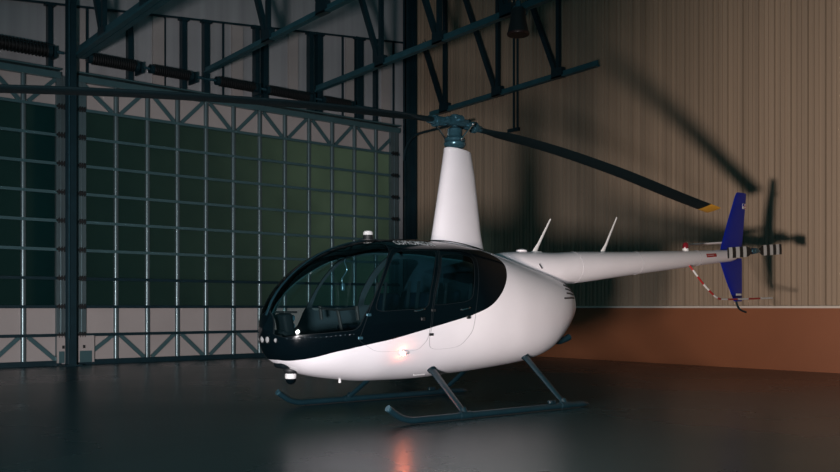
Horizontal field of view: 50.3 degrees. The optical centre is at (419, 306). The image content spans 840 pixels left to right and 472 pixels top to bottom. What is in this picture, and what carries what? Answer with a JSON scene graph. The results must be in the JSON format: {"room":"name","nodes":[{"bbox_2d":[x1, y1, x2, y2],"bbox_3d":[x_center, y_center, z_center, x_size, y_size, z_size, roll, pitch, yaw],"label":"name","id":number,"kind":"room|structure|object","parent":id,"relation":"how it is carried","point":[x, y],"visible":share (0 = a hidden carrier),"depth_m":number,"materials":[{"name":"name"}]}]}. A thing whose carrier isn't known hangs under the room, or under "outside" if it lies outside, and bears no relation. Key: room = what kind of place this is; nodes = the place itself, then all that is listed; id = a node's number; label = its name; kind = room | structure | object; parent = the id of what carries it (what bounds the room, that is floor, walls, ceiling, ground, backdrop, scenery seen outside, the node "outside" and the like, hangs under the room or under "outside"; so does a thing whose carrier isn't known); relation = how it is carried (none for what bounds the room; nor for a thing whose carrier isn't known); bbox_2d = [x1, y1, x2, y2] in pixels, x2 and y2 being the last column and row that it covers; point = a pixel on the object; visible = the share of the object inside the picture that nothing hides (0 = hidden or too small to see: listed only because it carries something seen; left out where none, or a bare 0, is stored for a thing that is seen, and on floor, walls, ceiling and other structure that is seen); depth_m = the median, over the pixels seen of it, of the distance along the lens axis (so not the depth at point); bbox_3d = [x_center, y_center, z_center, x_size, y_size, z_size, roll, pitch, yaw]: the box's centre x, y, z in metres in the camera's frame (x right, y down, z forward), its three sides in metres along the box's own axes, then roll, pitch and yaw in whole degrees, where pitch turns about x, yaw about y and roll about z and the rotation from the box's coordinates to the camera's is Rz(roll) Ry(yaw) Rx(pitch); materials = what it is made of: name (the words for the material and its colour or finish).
{"room":"aircraft hangar","nodes":[
{"label":"aircraft hangar","id":0,"kind":"room"},
{"bbox_2d":[0,0,402,363],"bbox_3d":[-6.341,-4.390,17.651,17.100,11.000,0.250,0,0,-40],"label":"wall","id":1,"kind":"structure","parent":0,"point":[24,20],"depth_m":19.42,"materials":[{"name":"grey metal"}]},
{"bbox_2d":[0,34,63,59],"bbox_3d":[-8.013,-4.790,15.880,3.260,0.262,0.398,0,0,-40],"label":"shaft","id":2,"kind":"object","parent":1,"relation":"attached to","point":[14,44],"visible":1,"depth_m":16.40,"materials":[{"name":"metal"}]},
{"bbox_2d":[0,58,64,367],"bbox_3d":[-8.297,-1.699,15.737,4.040,5.632,0.190,0,0,-40],"label":"door","id":3,"kind":"structure","parent":1,"relation":"in","point":[32,126],"depth_m":16.68,"materials":[{"name":"teal"}]},
{"bbox_2d":[43,2,55,69],"bbox_3d":[-7.010,-5.115,16.909,0.180,1.249,0.160,0,0,-40],"label":"trim","id":4,"kind":"structure","parent":1,"relation":"attached to","point":[49,6],"depth_m":16.87,"materials":[{"name":"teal metal"}]},
{"bbox_2d":[77,9,85,75],"bbox_3d":[-6.649,-5.127,17.280,0.350,1.275,0.060,0,0,-40],"label":"trim","id":5,"kind":"structure","parent":1,"relation":"attached to","point":[81,14],"depth_m":17.32,"materials":[{"name":"grey metal"}]},
{"bbox_2d":[86,8,88,76],"bbox_3d":[-6.488,-5.153,17.422,0.040,1.325,0.050,0,0,-40],"label":"trim","id":6,"kind":"structure","parent":1,"relation":"attached to","point":[87,9],"depth_m":17.40,"materials":[{"name":"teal metal"}]},
{"bbox_2d":[125,10,132,83],"bbox_3d":[-5.819,-5.196,17.916,0.200,1.412,0.160,0,0,-40],"label":"trim","id":7,"kind":"structure","parent":1,"relation":"attached to","point":[129,33],"depth_m":17.87,"materials":[{"name":"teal metal"}]},
{"bbox_2d":[152,16,163,88],"bbox_3d":[-5.377,-5.217,18.355,0.240,1.454,0.060,0,0,-40],"label":"trim","id":8,"kind":"structure","parent":1,"relation":"attached to","point":[157,22],"depth_m":18.31,"materials":[{"name":"grey metal"}]},
{"bbox_2d":[163,17,165,85],"bbox_3d":[-5.270,-5.236,18.452,0.030,1.491,0.050,0,0,-40],"label":"trim","id":9,"kind":"structure","parent":1,"relation":"attached to","point":[163,17],"depth_m":18.43,"materials":[{"name":"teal metal"}]},
{"bbox_2d":[178,17,188,91],"bbox_3d":[-4.940,-5.256,18.659,0.200,1.531,0.160,0,0,-40],"label":"trim","id":10,"kind":"structure","parent":1,"relation":"attached to","point":[183,21],"depth_m":18.61,"materials":[{"name":"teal metal"}]},
{"bbox_2d":[200,19,211,92],"bbox_3d":[-4.551,-5.282,18.988,0.220,1.584,0.160,0,0,-40],"label":"trim","id":11,"kind":"structure","parent":1,"relation":"attached to","point":[205,24],"depth_m":18.95,"materials":[{"name":"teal metal"}]},
{"bbox_2d":[12,0,402,43],"bbox_3d":[-4.415,-6.117,19.168,12.004,1.283,0.050,0,0,-40],"label":"trim","id":12,"kind":"structure","parent":1,"relation":"attached to","point":[30,1],"depth_m":18.86,"materials":[{"name":"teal metal"}]},
{"bbox_2d":[222,23,223,94],"bbox_3d":[-4.254,-5.305,19.311,0.030,1.630,0.050,0,0,-40],"label":"trim","id":13,"kind":"structure","parent":1,"relation":"attached to","point":[223,23],"depth_m":19.29,"materials":[{"name":"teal metal"}]},
{"bbox_2d":[85,53,376,108],"bbox_3d":[-3.528,-4.781,19.683,7.780,0.243,0.378,0,0,-40],"label":"shaft","id":14,"kind":"object","parent":1,"relation":"attached to","point":[98,59],"visible":0.97,"depth_m":18.73,"materials":[{"name":"metal"}]},
{"bbox_2d":[231,25,242,95],"bbox_3d":[-3.995,-5.310,19.523,0.260,1.641,0.060,0,0,-40],"label":"trim","id":15,"kind":"structure","parent":1,"relation":"attached to","point":[236,31],"depth_m":19.48,"materials":[{"name":"grey metal"}]},
{"bbox_2d":[77,71,400,364],"bbox_3d":[-3.558,-1.699,19.742,7.950,5.632,0.190,0,0,-40],"label":"door","id":16,"kind":"structure","parent":1,"relation":"in","point":[190,214],"depth_m":18.93,"materials":[{"name":"teal"}]},
{"bbox_2d":[251,25,260,96],"bbox_3d":[-3.623,-5.345,19.772,0.210,1.711,0.160,0,0,-40],"label":"trim","id":17,"kind":"structure","parent":1,"relation":"attached to","point":[256,29],"depth_m":19.73,"materials":[{"name":"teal metal"}]},
{"bbox_2d":[261,31,267,97],"bbox_3d":[-3.458,-5.356,19.911,0.220,1.733,0.160,0,0,-40],"label":"trim","id":18,"kind":"structure","parent":1,"relation":"attached to","point":[264,50],"depth_m":19.86,"materials":[{"name":"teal metal"}]},
{"bbox_2d":[288,32,297,110],"bbox_3d":[-2.906,-5.385,20.443,0.250,1.790,0.060,0,0,-40],"label":"trim","id":19,"kind":"structure","parent":1,"relation":"attached to","point":[292,37],"depth_m":20.42,"materials":[{"name":"grey metal"}]},
{"bbox_2d":[305,31,315,113],"bbox_3d":[-2.538,-5.419,20.689,0.210,1.858,0.160,0,0,-40],"label":"trim","id":20,"kind":"structure","parent":1,"relation":"attached to","point":[310,35],"depth_m":20.65,"materials":[{"name":"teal metal"}]},
{"bbox_2d":[314,32,324,111],"bbox_3d":[-2.359,-5.431,20.840,0.240,1.883,0.160,0,0,-40],"label":"trim","id":21,"kind":"structure","parent":1,"relation":"attached to","point":[318,38],"depth_m":20.80,"materials":[{"name":"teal metal"}]},
{"bbox_2d":[341,37,343,118],"bbox_3d":[-1.848,-5.468,21.344,0.030,1.957,0.050,0,0,-40],"label":"trim","id":22,"kind":"structure","parent":1,"relation":"attached to","point":[342,38],"depth_m":21.33,"materials":[{"name":"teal metal"}]},
{"bbox_2d":[345,37,353,120],"bbox_3d":[-1.692,-5.468,21.469,0.230,1.956,0.060,0,0,-40],"label":"trim","id":23,"kind":"structure","parent":1,"relation":"attached to","point":[349,43],"depth_m":21.43,"materials":[{"name":"grey metal"}]},
{"bbox_2d":[353,36,365,118],"bbox_3d":[-1.473,-5.492,21.589,0.280,2.003,0.160,0,0,-40],"label":"trim","id":24,"kind":"structure","parent":1,"relation":"attached to","point":[358,41],"depth_m":21.54,"materials":[{"name":"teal metal"}]},
{"bbox_2d":[373,39,377,123],"bbox_3d":[-1.091,-5.518,21.912,0.160,2.055,0.160,0,0,-40],"label":"trim","id":25,"kind":"structure","parent":1,"relation":"attached to","point":[375,72],"depth_m":21.88,"materials":[{"name":"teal metal"}]},
{"bbox_2d":[381,42,390,126],"bbox_3d":[-0.844,-5.525,22.185,0.250,2.070,0.060,0,0,-40],"label":"trim","id":26,"kind":"structure","parent":1,"relation":"attached to","point":[385,71],"depth_m":22.16,"materials":[{"name":"grey metal"}]},
{"bbox_2d":[392,42,394,123],"bbox_3d":[-0.664,-5.549,22.344,0.030,2.118,0.050,0,0,-40],"label":"trim","id":27,"kind":"structure","parent":1,"relation":"attached to","point":[393,43],"depth_m":22.34,"materials":[{"name":"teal metal"}]},
{"bbox_2d":[417,0,429,262],"bbox_3d":[0.062,-4.390,22.856,0.600,11.000,0.045,0,0,-40],"label":"trim","id":28,"kind":"structure","parent":1,"relation":"attached to","point":[423,28],"depth_m":22.87,"materials":[{"name":"beige metal"}]},
{"bbox_2d":[203,0,353,73],"bbox_3d":[-0.376,-7.347,13.986,0.120,4.818,12.854,0,0,-40],"label":"roof truss","id":29,"kind":"object","parent":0,"point":[322,7],"visible":1,"depth_m":16.89,"materials":[{"name":"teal metal"}]},
{"bbox_2d":[0,356,839,471],"bbox_3d":[0.363,1.210,6.853,21.400,0.200,26.000,0,0,-40],"label":"floor","id":30,"kind":"structure","parent":0,"point":[210,415],"depth_m":8.67,"materials":[{"name":"concrete"}]},
{"bbox_2d":[59,0,82,366],"bbox_3d":[-6.582,-4.090,16.852,0.340,10.400,0.320,0,0,-40],"label":"steel column","id":31,"kind":"structure","parent":30,"relation":"on","point":[70,5],"depth_m":16.81,"materials":[{"name":"metal"}]},
{"bbox_2d":[76,0,169,58],"bbox_3d":[-2.435,-7.176,12.208,0.220,4.887,13.800,0,0,-40],"label":"roof truss","id":32,"kind":"object","parent":31,"relation":"attached to","point":[105,33],"visible":0.94,"depth_m":15.76,"materials":[{"name":"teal metal"}]},
{"bbox_2d":[0,84,781,423],"bbox_3d":[0.909,-0.535,10.529,11.695,3.290,2.128,0,0,-39],"label":"helicopter","id":33,"kind":"object","parent":30,"relation":"on","point":[463,307],"visible":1,"depth_m":9.76,"materials":[{"name":"white paint"}]},
{"bbox_2d":[337,324,359,330],"bbox_3d":[-0.615,0.225,9.688,0.440,0.070,0.400,0,0,-38],"label":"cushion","id":34,"kind":"object","parent":33,"relation":"on","point":[346,327],"depth_m":9.55,"materials":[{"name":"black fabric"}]},
{"bbox_2d":[399,350,409,354],"bbox_3d":[-0.149,0.456,8.941,0.130,0.054,0.064,0,0,-40],"label":"navigation light","id":35,"kind":"object","parent":33,"relation":"attached to","point":[401,352],"depth_m":8.92,"materials":[{"name":"red"}]},
{"bbox_2d":[403,0,416,281],"bbox_3d":[-0.256,-4.140,22.473,0.300,10.500,0.180,0,0,-40],"label":"post","id":36,"kind":"object","parent":30,"relation":"on","point":[409,6],"visible":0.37,"depth_m":22.45,"materials":[{"name":"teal metal"}]},
{"bbox_2d":[403,119,470,288],"bbox_3d":[0.367,-1.593,21.380,0.060,5.406,2.426,0,0,-40],"label":"pipe","id":37,"kind":"object","parent":30,"relation":"on","point":[441,127],"visible":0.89,"depth_m":22.23,"materials":[{"name":"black metal"}]},
{"bbox_2d":[314,0,553,91],"bbox_3d":[1.586,-7.382,15.971,0.120,4.813,12.354,0,0,-40],"label":"roof truss","id":38,"kind":"object","parent":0,"point":[439,37],"visible":0.95,"depth_m":17.74,"materials":[{"name":"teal metal"}]},
{"bbox_2d":[507,0,528,38],"bbox_3d":[1.719,-5.664,15.658,0.389,1.812,0.389,0,0,12],"label":"hanging lamp","id":39,"kind":"object","parent":38,"relation":"hanging from","point":[518,28],"visible":0.94,"depth_m":15.54,"materials":[{"name":"black metal"}]},
{"bbox_2d":[515,1,520,6],"bbox_3d":[1.719,-5.290,15.658,0.120,0.120,0.120,0,0,-40],"label":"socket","id":40,"kind":"object","parent":39,"relation":"attached to","point":[517,3],"depth_m":15.61,"materials":[{"name":"metal"}]},
{"bbox_2d":[430,0,839,305],"bbox_3d":[6.514,-4.955,15.651,0.045,9.870,19.500,0,0,-40],"label":"wall","id":41,"kind":"structure","parent":0,"point":[709,101],"depth_m":17.63,"materials":[{"name":"beige metal"}]},
{"bbox_2d":[423,0,599,115],"bbox_3d":[2.199,-7.148,20.420,0.120,4.633,8.678,0,0,-40],"label":"roof truss","id":42,"kind":"object","parent":41,"relation":"attached to","point":[557,71],"visible":0.9,"depth_m":20.84,"materials":[{"name":"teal metal"}]},
{"bbox_2d":[507,0,519,132],"bbox_3d":[2.169,-6.225,20.719,0.060,4.330,0.350,0,0,-40],"label":"conduit","id":43,"kind":"object","parent":41,"relation":"attached to","point":[517,128],"visible":0.65,"depth_m":20.62,"materials":[{"name":"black metal"}]},
{"bbox_2d":[538,308,839,372],"bbox_3d":[6.589,0.565,15.682,0.290,1.090,19.450,0,0,-40],"label":"low wall","id":44,"kind":"structure","parent":41,"relation":"attached to","point":[791,339],"depth_m":16.80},
{"bbox_2d":[576,306,839,307],"bbox_3d":[6.501,0.000,15.608,0.119,0.040,19.450,0,0,-40],"label":"trim","id":45,"kind":"structure","parent":41,"relation":"attached to","point":[576,306],"depth_m":16.83,"materials":[{"name":"beige"}]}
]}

